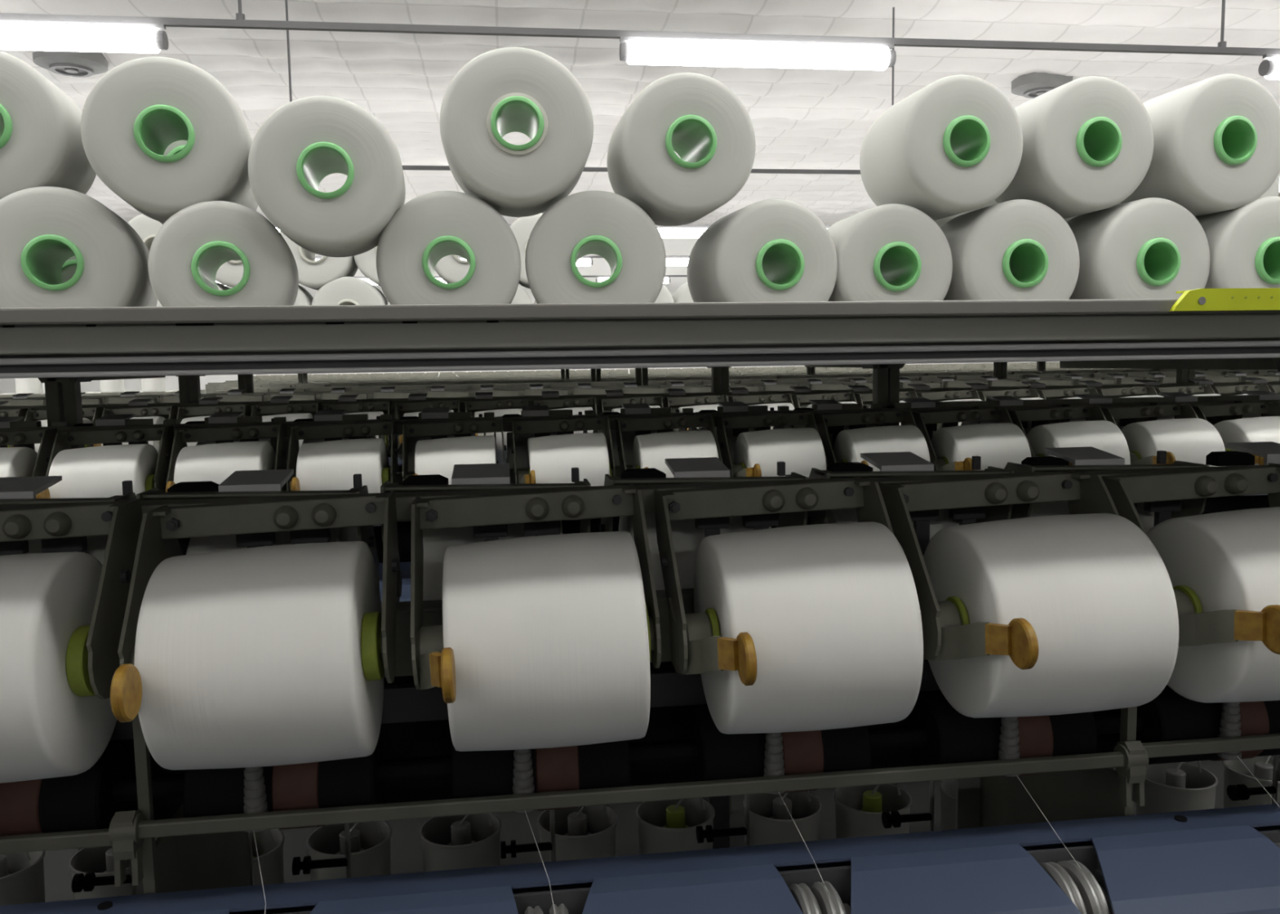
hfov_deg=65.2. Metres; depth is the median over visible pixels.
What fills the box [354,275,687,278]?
rail
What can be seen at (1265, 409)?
cradle
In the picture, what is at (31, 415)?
cradle
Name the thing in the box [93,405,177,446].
cradle
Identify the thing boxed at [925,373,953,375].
cradle
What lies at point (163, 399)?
cradle
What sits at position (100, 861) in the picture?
pot
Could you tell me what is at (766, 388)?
cradle
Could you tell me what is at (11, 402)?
cradle
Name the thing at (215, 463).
package
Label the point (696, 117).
cone
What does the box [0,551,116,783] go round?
package
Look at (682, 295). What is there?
cone
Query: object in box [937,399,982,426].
package
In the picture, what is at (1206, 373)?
cradle
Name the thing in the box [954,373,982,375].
cradle
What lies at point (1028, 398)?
package
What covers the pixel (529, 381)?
cradle
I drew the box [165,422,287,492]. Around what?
cradle
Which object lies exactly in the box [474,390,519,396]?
cradle
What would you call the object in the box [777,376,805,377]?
cradle
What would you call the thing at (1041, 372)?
cradle
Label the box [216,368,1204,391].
machine
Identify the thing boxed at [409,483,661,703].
cradle
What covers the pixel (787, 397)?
cradle
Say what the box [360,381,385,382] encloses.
cradle
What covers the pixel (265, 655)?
package
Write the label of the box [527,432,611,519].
package
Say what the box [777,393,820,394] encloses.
cradle
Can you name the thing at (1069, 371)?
cradle
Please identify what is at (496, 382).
cradle
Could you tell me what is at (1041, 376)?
cradle
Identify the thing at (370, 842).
pot
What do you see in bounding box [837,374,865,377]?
cradle
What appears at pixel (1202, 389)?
cradle
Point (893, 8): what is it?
rod
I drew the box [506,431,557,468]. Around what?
package
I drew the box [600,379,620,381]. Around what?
cradle
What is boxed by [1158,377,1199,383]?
cradle
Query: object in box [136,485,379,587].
cradle
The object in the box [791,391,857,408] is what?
cradle
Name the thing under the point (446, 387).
cradle
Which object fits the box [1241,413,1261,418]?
package
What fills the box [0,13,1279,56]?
ceiling pipe
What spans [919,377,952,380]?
cradle
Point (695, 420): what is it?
cradle
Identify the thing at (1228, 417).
cradle
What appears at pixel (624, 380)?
cradle
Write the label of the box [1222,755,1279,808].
pot
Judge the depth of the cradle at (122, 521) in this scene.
0.76 m
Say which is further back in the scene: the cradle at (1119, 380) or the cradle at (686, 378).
the cradle at (686, 378)
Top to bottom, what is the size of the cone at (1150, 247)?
0.174 m
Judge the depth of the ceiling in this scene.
8.46 m
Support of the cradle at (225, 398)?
attached to the machine at (860, 380)
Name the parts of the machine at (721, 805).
plate, stop lever, plate, stop lever, plate, stop lever, plate, belly panel, stop lever, plate, stop lever, plate, stop lever, plate, stop lever, leg, plate, stop lever, plate, plate, plate, plate, plate, plate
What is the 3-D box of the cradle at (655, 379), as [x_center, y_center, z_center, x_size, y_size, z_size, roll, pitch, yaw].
[0.178,-0.439,6.383,0.180,0.132,0.111,-2,5,-7]
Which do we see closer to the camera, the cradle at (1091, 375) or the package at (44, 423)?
the package at (44, 423)
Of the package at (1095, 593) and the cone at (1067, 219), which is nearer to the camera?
the package at (1095, 593)
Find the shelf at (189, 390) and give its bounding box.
[175,366,1195,813]
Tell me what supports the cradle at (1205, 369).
attached to the machine at (227, 386)
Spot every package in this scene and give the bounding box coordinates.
[0,447,37,477]
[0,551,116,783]
[14,377,41,394]
[25,534,108,564]
[34,417,92,453]
[42,382,44,394]
[48,444,158,498]
[99,379,124,392]
[101,416,165,452]
[133,541,384,770]
[141,377,165,391]
[173,440,275,484]
[180,415,211,446]
[186,526,358,555]
[195,438,271,445]
[262,413,312,467]
[296,438,390,526]
[302,435,376,444]
[344,411,388,451]
[403,409,453,417]
[407,433,475,471]
[414,435,497,484]
[422,520,562,600]
[442,531,650,751]
[474,408,522,463]
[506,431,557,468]
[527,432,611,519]
[553,407,592,434]
[602,429,657,466]
[611,405,659,413]
[618,512,771,590]
[632,430,718,477]
[678,404,719,428]
[693,521,923,734]
[697,426,754,462]
[733,427,826,478]
[751,403,794,429]
[793,424,848,448]
[806,401,856,408]
[826,507,959,541]
[833,425,930,471]
[923,513,1178,718]
[930,422,1031,470]
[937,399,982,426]
[979,420,1031,435]
[1019,397,1042,399]
[1026,420,1130,465]
[1028,500,1154,533]
[1069,417,1124,430]
[1119,395,1162,420]
[1120,417,1225,466]
[1146,506,1279,702]
[1156,416,1174,420]
[1194,394,1221,395]
[1213,416,1279,495]
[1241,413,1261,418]
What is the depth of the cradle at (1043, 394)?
3.20 m
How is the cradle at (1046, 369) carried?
attached to the machine at (211, 388)
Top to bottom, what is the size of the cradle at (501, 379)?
0.132 m
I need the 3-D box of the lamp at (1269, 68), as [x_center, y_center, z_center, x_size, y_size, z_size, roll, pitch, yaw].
[3.523,-1.843,4.757,1.220,0.109,0.100,-2,5,-7]
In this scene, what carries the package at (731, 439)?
on the cradle at (713, 414)
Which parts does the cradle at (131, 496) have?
arm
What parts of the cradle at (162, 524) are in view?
lever knob, arm, arm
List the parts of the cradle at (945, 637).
arm, release lever, lever knob, arm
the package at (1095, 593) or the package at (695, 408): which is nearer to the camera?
the package at (1095, 593)
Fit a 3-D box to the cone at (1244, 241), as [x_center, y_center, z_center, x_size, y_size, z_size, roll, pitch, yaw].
[0.856,-0.276,1.442,0.177,0.177,0.164,-2,6,-10]
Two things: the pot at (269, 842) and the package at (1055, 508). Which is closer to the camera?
the package at (1055, 508)
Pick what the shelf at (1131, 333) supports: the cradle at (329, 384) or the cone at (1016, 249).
the cone at (1016, 249)
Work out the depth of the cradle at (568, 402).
3.00 m
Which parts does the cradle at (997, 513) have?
arm, arm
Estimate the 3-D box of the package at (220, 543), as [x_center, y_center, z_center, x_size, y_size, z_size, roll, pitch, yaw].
[-0.341,0.128,0.955,0.146,0.152,0.152,-2,5,-7]
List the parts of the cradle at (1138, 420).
arm, arm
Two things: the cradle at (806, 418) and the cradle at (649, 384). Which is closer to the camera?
the cradle at (806, 418)
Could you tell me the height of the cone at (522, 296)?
0.167 m
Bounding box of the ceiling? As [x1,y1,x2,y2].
[0,0,1279,225]
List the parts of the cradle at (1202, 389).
arm, arm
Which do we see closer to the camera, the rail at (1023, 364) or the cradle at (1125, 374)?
the cradle at (1125, 374)
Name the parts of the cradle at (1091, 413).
arm, arm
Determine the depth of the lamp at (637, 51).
4.33 m
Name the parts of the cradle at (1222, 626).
arm, release lever, lever knob, arm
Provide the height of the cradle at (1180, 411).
0.141 m
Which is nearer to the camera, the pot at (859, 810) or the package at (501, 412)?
the pot at (859, 810)
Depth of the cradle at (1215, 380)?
4.46 m
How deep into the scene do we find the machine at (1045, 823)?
0.79 m
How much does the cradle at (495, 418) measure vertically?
0.142 m
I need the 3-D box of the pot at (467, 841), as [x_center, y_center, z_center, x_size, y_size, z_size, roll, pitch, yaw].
[-0.327,0.895,1.863,0.149,0.487,0.149,-2,5,-7]
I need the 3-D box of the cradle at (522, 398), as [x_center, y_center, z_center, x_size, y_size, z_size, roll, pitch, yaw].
[-0.277,-0.122,3.114,0.177,0.126,0.111,0,5,-8]
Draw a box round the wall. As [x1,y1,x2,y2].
[0,238,1060,393]
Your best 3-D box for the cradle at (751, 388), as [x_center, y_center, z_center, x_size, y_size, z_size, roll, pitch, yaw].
[0.406,-0.238,4.224,0.180,0.132,0.111,-2,5,-7]
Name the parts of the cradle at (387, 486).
arm, arm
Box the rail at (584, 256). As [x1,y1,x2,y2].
[315,255,689,258]
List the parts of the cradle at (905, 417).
arm, release lever, lever knob, arm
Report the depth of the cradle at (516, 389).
4.14 m
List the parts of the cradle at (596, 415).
arm, arm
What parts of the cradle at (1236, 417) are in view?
arm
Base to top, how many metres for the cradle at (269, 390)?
0.132 m
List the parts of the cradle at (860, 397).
arm, arm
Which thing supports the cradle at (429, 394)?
attached to the machine at (860, 380)
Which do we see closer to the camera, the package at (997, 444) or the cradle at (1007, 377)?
the package at (997, 444)
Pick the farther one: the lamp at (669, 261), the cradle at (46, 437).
the lamp at (669, 261)
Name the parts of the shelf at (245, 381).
post, post, post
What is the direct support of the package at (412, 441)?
on the cradle at (397, 421)
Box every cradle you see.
[0,399,44,399]
[0,400,45,406]
[0,408,28,447]
[0,428,57,498]
[0,492,136,505]
[0,498,142,699]
[13,406,103,447]
[30,408,46,409]
[35,425,173,498]
[81,398,102,404]
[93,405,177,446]
[105,396,156,404]
[110,490,398,722]
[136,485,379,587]
[160,395,210,403]
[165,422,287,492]
[170,424,286,469]
[176,404,250,423]
[214,395,263,401]
[249,403,289,405]
[250,402,321,416]
[266,388,305,392]
[267,394,315,401]
[272,382,297,383]
[281,422,386,462]
[286,420,397,491]
[307,382,328,383]
[309,387,346,391]
[320,393,367,399]
[320,402,364,404]
[324,400,391,448]
[328,383,359,386]
[330,381,356,382]
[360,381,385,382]
[362,383,392,386]
[373,391,418,399]
[380,479,591,601]
[388,380,413,382]
[388,400,438,402]
[389,419,485,471]
[391,386,426,390]
[395,400,460,450]
[396,382,426,385]
[401,417,506,480]
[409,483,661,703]
[417,379,442,381]
[423,391,468,397]
[429,382,458,384]
[431,385,466,389]
[445,379,470,381]
[456,399,495,401]
[462,381,491,383]
[465,398,528,435]
[466,390,510,391]
[471,385,506,388]
[473,378,497,380]
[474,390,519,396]
[493,417,587,463]
[495,381,524,383]
[501,378,525,380]
[511,384,545,387]
[511,415,615,484]
[515,389,559,391]
[522,398,568,399]
[524,389,568,395]
[528,377,551,379]
[528,380,556,382]
[533,396,599,432]
[560,379,588,382]
[573,388,613,395]
[587,396,624,398]
[592,414,687,433]
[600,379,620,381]
[600,395,663,432]
[600,472,808,532]
[610,376,634,377]
[615,413,721,475]
[622,387,665,394]
[623,378,651,381]
[626,382,661,385]
[652,395,695,397]
[653,475,893,686]
[654,377,683,380]
[663,375,688,377]
[664,381,698,385]
[664,394,728,431]
[670,386,711,392]
[685,377,711,380]
[688,413,783,431]
[702,380,735,384]
[715,411,818,477]
[728,386,759,391]
[728,393,794,406]
[746,376,775,378]
[763,384,806,391]
[768,373,792,375]
[775,379,808,382]
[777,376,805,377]
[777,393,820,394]
[783,410,878,428]
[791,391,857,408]
[806,466,1014,524]
[807,375,835,377]
[809,383,852,390]
[814,408,916,466]
[817,378,845,382]
[819,373,843,374]
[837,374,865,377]
[838,391,872,393]
[844,372,868,373]
[848,377,872,382]
[853,391,917,405]
[855,382,872,389]
[878,469,1119,670]
[899,373,924,376]
[899,382,942,388]
[899,391,942,391]
[911,407,1013,471]
[916,389,980,435]
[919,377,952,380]
[920,371,943,373]
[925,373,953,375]
[944,381,986,387]
[945,370,968,372]
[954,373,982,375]
[954,376,986,379]
[960,406,1060,425]
[969,370,992,372]
[977,388,1039,400]
[982,372,1010,374]
[987,380,1030,386]
[988,375,1022,378]
[1004,460,1208,519]
[1007,404,1106,465]
[1011,372,1039,373]
[1015,388,1062,389]
[1022,374,1056,378]
[1031,379,1073,386]
[1037,386,1098,399]
[1040,371,1066,373]
[1045,368,1064,370]
[1057,374,1089,377]
[1060,404,1149,422]
[1067,370,1095,373]
[1072,386,1124,388]
[1074,378,1115,385]
[1089,368,1111,369]
[1090,373,1121,377]
[1095,370,1123,372]
[1096,386,1157,395]
[1101,403,1198,464]
[1101,462,1279,654]
[1116,377,1158,384]
[1123,369,1150,372]
[1124,373,1154,376]
[1128,386,1178,386]
[1147,402,1234,421]
[1150,369,1176,371]
[1154,385,1215,396]
[1157,372,1176,375]
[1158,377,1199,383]
[1191,400,1279,466]
[1200,372,1222,375]
[1200,376,1240,382]
[1204,368,1231,370]
[1211,383,1271,395]
[1222,371,1254,374]
[1233,400,1279,419]
[1240,375,1279,382]
[1254,370,1275,373]
[1267,384,1279,393]
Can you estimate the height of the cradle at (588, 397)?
0.126 m
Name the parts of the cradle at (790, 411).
arm, arm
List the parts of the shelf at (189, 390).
post, post, post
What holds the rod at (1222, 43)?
hanging from the ceiling
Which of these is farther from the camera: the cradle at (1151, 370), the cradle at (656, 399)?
the cradle at (1151, 370)
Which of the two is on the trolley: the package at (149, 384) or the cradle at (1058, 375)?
the package at (149, 384)
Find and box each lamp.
[0,20,168,53]
[360,278,377,284]
[435,277,446,283]
[576,257,592,266]
[595,276,670,283]
[619,36,896,70]
[657,226,707,238]
[666,257,688,266]
[1257,53,1279,79]
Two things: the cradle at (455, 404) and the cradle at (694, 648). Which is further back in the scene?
the cradle at (455, 404)
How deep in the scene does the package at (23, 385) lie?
7.52 m
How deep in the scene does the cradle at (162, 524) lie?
0.79 m
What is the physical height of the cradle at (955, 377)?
0.132 m
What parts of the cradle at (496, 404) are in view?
arm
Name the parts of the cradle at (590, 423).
arm, release lever, lever knob, arm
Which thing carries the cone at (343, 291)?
on the support bracket
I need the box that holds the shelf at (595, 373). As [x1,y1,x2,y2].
[590,368,1162,382]
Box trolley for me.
[0,389,205,397]
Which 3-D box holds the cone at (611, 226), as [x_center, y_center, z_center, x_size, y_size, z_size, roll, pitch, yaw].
[-0.060,-0.249,1.312,0.177,0.177,0.164,-1,5,-4]
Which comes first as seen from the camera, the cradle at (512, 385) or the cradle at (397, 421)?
the cradle at (397, 421)
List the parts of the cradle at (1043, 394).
arm, arm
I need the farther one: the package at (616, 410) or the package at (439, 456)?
the package at (616, 410)
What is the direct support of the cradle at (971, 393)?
attached to the machine at (206, 402)
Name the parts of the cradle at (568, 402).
arm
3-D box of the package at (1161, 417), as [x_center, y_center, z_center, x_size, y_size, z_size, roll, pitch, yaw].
[1.185,-0.019,2.250,0.146,0.152,0.152,-2,5,-7]
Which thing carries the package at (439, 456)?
on the cradle at (424, 429)
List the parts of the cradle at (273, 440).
arm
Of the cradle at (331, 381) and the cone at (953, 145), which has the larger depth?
the cradle at (331, 381)
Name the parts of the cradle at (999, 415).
arm, release lever, lever knob, arm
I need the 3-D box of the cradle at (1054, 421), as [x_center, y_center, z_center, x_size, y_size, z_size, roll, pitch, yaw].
[0.783,-0.047,2.204,0.194,0.142,0.210,0,5,-8]
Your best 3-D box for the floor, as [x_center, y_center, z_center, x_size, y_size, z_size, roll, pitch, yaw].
[0.819,1.020,5.523,24.000,0.100,28.500,-2,5,-7]
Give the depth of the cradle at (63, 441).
1.80 m
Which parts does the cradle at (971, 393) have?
arm, release lever, arm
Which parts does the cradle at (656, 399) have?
arm, arm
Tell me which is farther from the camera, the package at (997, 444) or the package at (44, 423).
the package at (44, 423)
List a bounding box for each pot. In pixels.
[0,851,45,906]
[68,837,157,900]
[251,828,284,885]
[306,821,391,880]
[419,813,502,871]
[537,804,617,862]
[635,797,715,854]
[743,791,822,846]
[833,783,911,839]
[938,779,955,831]
[1136,760,1217,815]
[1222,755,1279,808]
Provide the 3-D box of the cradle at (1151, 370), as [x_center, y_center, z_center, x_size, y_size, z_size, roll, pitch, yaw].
[3.548,-0.534,6.825,0.180,0.132,0.111,-2,5,-7]
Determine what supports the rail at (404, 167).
hanging from the rod at (893, 8)
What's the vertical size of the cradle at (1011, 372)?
0.132 m
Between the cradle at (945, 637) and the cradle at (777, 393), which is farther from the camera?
the cradle at (777, 393)
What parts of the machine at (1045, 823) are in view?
plate, guide rail, spindle rod, frame panel, stop lever, plate, spindle rod, stop lever, plate, spindle rod, belly panel, guide rail, stop lever, plate, spindle rod, stop lever, plate, spindle rod, stop lever, frame panel, plate, guide rail, stop lever, plate, spindle rod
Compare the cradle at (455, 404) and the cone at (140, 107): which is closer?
the cone at (140, 107)
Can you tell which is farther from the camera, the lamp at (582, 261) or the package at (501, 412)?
the lamp at (582, 261)
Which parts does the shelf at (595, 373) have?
post, post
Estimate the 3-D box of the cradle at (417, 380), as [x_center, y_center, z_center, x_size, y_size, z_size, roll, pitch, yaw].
[-1.522,-0.496,7.256,0.180,0.132,0.111,-2,5,-7]
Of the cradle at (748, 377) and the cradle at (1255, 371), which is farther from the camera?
the cradle at (748, 377)
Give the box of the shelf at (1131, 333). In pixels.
[0,288,1279,378]
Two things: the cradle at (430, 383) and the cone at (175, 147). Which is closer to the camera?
the cone at (175, 147)
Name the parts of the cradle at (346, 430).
arm, lever knob, arm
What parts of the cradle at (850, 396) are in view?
arm, arm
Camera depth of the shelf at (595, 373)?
5.32 m
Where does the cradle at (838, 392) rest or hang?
attached to the machine at (206, 402)
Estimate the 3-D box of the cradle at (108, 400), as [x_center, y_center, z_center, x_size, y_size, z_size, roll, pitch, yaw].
[-1.973,-0.171,3.913,0.180,0.132,0.111,-2,5,-7]
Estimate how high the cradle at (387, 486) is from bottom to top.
0.142 m
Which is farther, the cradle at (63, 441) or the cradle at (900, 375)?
the cradle at (900, 375)
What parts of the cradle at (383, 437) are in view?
arm, arm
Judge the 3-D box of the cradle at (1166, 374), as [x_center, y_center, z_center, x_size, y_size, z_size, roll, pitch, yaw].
[2.988,-0.414,5.657,0.180,0.132,0.111,-2,5,-7]
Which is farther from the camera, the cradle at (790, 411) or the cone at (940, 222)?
the cradle at (790, 411)
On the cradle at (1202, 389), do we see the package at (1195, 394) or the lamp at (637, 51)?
the package at (1195, 394)
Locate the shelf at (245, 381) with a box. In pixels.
[237,362,1007,393]
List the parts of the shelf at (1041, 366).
post, post, post, post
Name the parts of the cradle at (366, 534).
arm, arm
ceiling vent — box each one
[32,50,107,76]
[1011,71,1072,97]
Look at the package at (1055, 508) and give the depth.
1.00 m
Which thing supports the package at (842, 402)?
on the cradle at (850, 396)
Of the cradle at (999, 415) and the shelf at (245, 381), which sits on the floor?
the shelf at (245, 381)
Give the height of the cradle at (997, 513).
0.142 m
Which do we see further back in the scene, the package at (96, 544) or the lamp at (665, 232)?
the lamp at (665, 232)
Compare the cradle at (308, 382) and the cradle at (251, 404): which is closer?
the cradle at (251, 404)
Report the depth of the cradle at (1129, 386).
3.33 m
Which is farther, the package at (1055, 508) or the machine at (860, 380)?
the machine at (860, 380)
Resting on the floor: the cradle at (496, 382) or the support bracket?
the support bracket
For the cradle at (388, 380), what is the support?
attached to the machine at (211, 388)
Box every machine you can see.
[0,370,1279,466]
[0,377,1279,579]
[0,391,1279,848]
[0,441,1279,913]
[205,368,1109,393]
[213,369,1277,464]
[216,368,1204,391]
[223,366,1059,382]
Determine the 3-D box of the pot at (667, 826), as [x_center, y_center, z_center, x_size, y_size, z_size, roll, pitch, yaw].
[0.071,0.883,1.915,0.149,0.487,0.149,-2,5,-7]
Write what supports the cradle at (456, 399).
attached to the machine at (206, 402)
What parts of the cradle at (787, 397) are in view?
arm, arm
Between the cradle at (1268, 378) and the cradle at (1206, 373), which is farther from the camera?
the cradle at (1206, 373)
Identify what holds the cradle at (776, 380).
attached to the machine at (508, 384)
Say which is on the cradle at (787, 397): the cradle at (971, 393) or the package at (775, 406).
the package at (775, 406)
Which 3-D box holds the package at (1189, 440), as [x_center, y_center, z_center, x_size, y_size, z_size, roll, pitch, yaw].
[1.060,0.003,2.006,0.152,0.160,0.159,-2,5,-7]
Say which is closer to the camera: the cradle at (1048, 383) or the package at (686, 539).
the package at (686, 539)
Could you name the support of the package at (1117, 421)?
on the cradle at (1138, 420)
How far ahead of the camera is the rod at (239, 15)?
4.06 m
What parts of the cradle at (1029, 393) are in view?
arm, arm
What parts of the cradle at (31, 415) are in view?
arm, arm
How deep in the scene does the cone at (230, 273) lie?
2.21 m
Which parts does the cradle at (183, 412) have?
arm, arm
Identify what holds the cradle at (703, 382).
attached to the machine at (508, 384)
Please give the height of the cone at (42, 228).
0.177 m
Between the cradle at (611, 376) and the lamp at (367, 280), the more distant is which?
the lamp at (367, 280)
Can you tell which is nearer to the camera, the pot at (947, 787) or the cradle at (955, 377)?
the pot at (947, 787)
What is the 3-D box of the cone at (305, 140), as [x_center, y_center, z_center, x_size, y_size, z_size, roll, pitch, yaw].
[-0.379,-0.338,1.231,0.174,0.174,0.164,-2,6,-11]
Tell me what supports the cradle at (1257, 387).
attached to the machine at (206, 402)
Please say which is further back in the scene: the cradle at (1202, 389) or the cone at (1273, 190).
the cradle at (1202, 389)
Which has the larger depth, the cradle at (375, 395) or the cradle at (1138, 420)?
the cradle at (375, 395)
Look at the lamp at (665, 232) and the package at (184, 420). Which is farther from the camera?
the lamp at (665, 232)
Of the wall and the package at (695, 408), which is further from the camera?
the wall
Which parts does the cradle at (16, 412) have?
arm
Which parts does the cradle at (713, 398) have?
arm, arm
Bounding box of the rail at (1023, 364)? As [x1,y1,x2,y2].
[253,362,1059,380]
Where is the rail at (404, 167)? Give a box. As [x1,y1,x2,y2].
[402,165,860,173]
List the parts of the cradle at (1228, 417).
arm, arm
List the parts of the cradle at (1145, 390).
arm, arm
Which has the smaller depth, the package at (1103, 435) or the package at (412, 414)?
the package at (1103, 435)
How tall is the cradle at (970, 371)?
0.132 m
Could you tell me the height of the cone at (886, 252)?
0.164 m
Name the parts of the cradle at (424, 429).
arm, arm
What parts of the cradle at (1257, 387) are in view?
arm, arm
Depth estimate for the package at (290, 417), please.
2.79 m
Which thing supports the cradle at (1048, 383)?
attached to the machine at (860, 380)
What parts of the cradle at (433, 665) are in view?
arm, release lever, lever knob, arm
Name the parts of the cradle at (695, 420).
arm, release lever, arm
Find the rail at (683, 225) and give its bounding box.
[272,223,831,227]
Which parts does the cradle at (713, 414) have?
arm, arm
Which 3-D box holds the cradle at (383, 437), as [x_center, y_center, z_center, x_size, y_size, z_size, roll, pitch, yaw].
[-0.605,-0.009,2.023,0.194,0.142,0.210,0,5,-8]
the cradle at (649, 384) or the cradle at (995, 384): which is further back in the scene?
the cradle at (649, 384)
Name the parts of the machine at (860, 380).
plate, plate, plate, plate, plate, plate, plate, plate, plate, plate, plate, plate, plate, plate, plate, plate, plate, plate, plate, plate, plate, plate, plate, plate, plate, plate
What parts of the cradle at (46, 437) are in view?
arm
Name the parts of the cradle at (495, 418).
arm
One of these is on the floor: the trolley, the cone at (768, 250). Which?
the trolley
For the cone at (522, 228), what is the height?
0.167 m
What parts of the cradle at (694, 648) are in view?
arm, release lever, lever knob, arm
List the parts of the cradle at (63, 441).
lever knob, arm, arm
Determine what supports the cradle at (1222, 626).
attached to the machine at (1045, 823)
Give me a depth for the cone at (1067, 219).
1.54 m
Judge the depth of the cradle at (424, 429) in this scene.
1.88 m
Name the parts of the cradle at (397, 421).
arm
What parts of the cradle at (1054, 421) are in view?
arm, arm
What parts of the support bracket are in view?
post, cross arm, cross arm, post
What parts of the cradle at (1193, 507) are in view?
arm, arm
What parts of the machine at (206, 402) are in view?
plate, plate, plate, plate, plate, plate, plate, plate, plate, plate, plate, plate, plate, plate, plate, plate, plate, plate, plate, plate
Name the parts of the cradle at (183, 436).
lever knob, arm, arm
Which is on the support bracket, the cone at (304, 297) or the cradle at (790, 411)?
the cone at (304, 297)
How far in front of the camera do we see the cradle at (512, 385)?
5.14 m
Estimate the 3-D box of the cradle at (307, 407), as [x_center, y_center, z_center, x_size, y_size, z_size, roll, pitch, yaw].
[-1.006,-0.078,2.816,0.191,0.141,0.210,-2,5,-7]
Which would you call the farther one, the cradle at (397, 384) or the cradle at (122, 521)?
the cradle at (397, 384)
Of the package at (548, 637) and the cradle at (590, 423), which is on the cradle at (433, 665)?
the package at (548, 637)
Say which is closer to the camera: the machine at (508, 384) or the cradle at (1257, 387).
the cradle at (1257, 387)
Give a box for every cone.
[0,50,96,199]
[0,186,152,307]
[61,255,157,306]
[80,56,252,222]
[128,213,162,253]
[148,200,298,306]
[155,282,230,306]
[160,140,257,224]
[215,259,244,287]
[248,95,405,257]
[280,231,358,290]
[293,284,313,305]
[311,276,387,305]
[353,245,380,286]
[376,191,520,305]
[434,254,470,283]
[440,46,593,217]
[510,213,542,288]
[511,283,532,303]
[524,190,666,303]
[607,72,755,226]
[654,284,674,302]
[672,282,693,302]
[687,199,837,302]
[826,204,952,301]
[859,74,1022,220]
[933,200,997,226]
[939,199,1079,300]
[995,75,1153,218]
[1063,203,1120,221]
[1066,197,1210,299]
[1120,73,1279,216]
[1195,195,1279,288]
[1259,173,1279,197]
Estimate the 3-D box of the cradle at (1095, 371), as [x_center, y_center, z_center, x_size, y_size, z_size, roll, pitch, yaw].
[3.151,-0.522,6.773,0.180,0.132,0.111,-2,5,-7]
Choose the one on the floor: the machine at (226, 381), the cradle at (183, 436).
the machine at (226, 381)
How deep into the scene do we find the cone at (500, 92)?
1.20 m
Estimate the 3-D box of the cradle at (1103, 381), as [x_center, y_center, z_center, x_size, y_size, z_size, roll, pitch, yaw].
[1.992,-0.282,4.431,0.180,0.132,0.111,-2,5,-7]
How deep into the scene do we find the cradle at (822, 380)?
5.35 m
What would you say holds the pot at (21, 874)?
on the bench
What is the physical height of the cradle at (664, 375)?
0.132 m
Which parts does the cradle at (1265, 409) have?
arm, lever knob, arm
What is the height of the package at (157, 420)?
0.160 m
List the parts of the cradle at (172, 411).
arm, arm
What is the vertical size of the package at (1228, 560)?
0.160 m
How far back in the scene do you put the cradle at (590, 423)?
1.91 m
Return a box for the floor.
[43,755,1279,902]
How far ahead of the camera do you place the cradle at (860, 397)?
3.12 m
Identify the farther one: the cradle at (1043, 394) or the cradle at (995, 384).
the cradle at (995, 384)
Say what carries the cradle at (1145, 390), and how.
attached to the machine at (206, 402)
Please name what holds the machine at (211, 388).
on the floor
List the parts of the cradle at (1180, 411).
arm, release lever, lever knob, arm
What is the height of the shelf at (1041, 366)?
1.550 m
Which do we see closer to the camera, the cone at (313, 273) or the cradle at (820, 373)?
the cone at (313, 273)
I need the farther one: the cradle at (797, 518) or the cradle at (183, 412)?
the cradle at (183, 412)
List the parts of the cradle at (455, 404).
arm, release lever, arm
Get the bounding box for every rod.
[235,0,244,19]
[284,0,292,102]
[891,6,894,106]
[1217,0,1226,47]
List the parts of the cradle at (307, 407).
arm, arm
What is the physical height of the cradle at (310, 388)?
0.132 m
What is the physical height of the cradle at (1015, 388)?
0.126 m
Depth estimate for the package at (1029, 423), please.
2.16 m
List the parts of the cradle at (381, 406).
arm, arm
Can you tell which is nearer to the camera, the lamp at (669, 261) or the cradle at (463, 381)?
the cradle at (463, 381)
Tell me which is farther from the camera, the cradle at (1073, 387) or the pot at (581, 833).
the cradle at (1073, 387)
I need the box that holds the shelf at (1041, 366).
[297,361,1045,383]
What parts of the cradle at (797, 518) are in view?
arm, arm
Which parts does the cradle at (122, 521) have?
arm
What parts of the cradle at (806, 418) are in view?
arm, release lever, lever knob, arm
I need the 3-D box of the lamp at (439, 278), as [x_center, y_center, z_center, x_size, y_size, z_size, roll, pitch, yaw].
[-3.143,-2.802,15.936,1.220,0.109,0.100,-2,5,-7]
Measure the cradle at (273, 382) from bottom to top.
0.132 m
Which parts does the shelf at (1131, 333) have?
wiring rail, rail, cross arm, plastic strip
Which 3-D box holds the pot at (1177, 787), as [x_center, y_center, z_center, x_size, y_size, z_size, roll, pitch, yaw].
[1.089,0.855,2.049,0.149,0.487,0.149,-2,5,-7]
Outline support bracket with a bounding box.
[38,364,904,851]
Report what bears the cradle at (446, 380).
attached to the machine at (211, 388)
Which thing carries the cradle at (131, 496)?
attached to the machine at (1045, 823)
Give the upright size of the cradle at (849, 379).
0.132 m
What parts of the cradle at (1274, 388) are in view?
arm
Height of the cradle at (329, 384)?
0.132 m
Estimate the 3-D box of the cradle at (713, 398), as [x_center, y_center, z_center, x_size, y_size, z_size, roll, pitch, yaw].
[0.183,-0.111,2.971,0.191,0.141,0.210,-2,5,-7]
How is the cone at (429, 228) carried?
on the shelf at (1131, 333)
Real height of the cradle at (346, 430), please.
0.141 m
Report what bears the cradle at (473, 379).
attached to the machine at (211, 388)

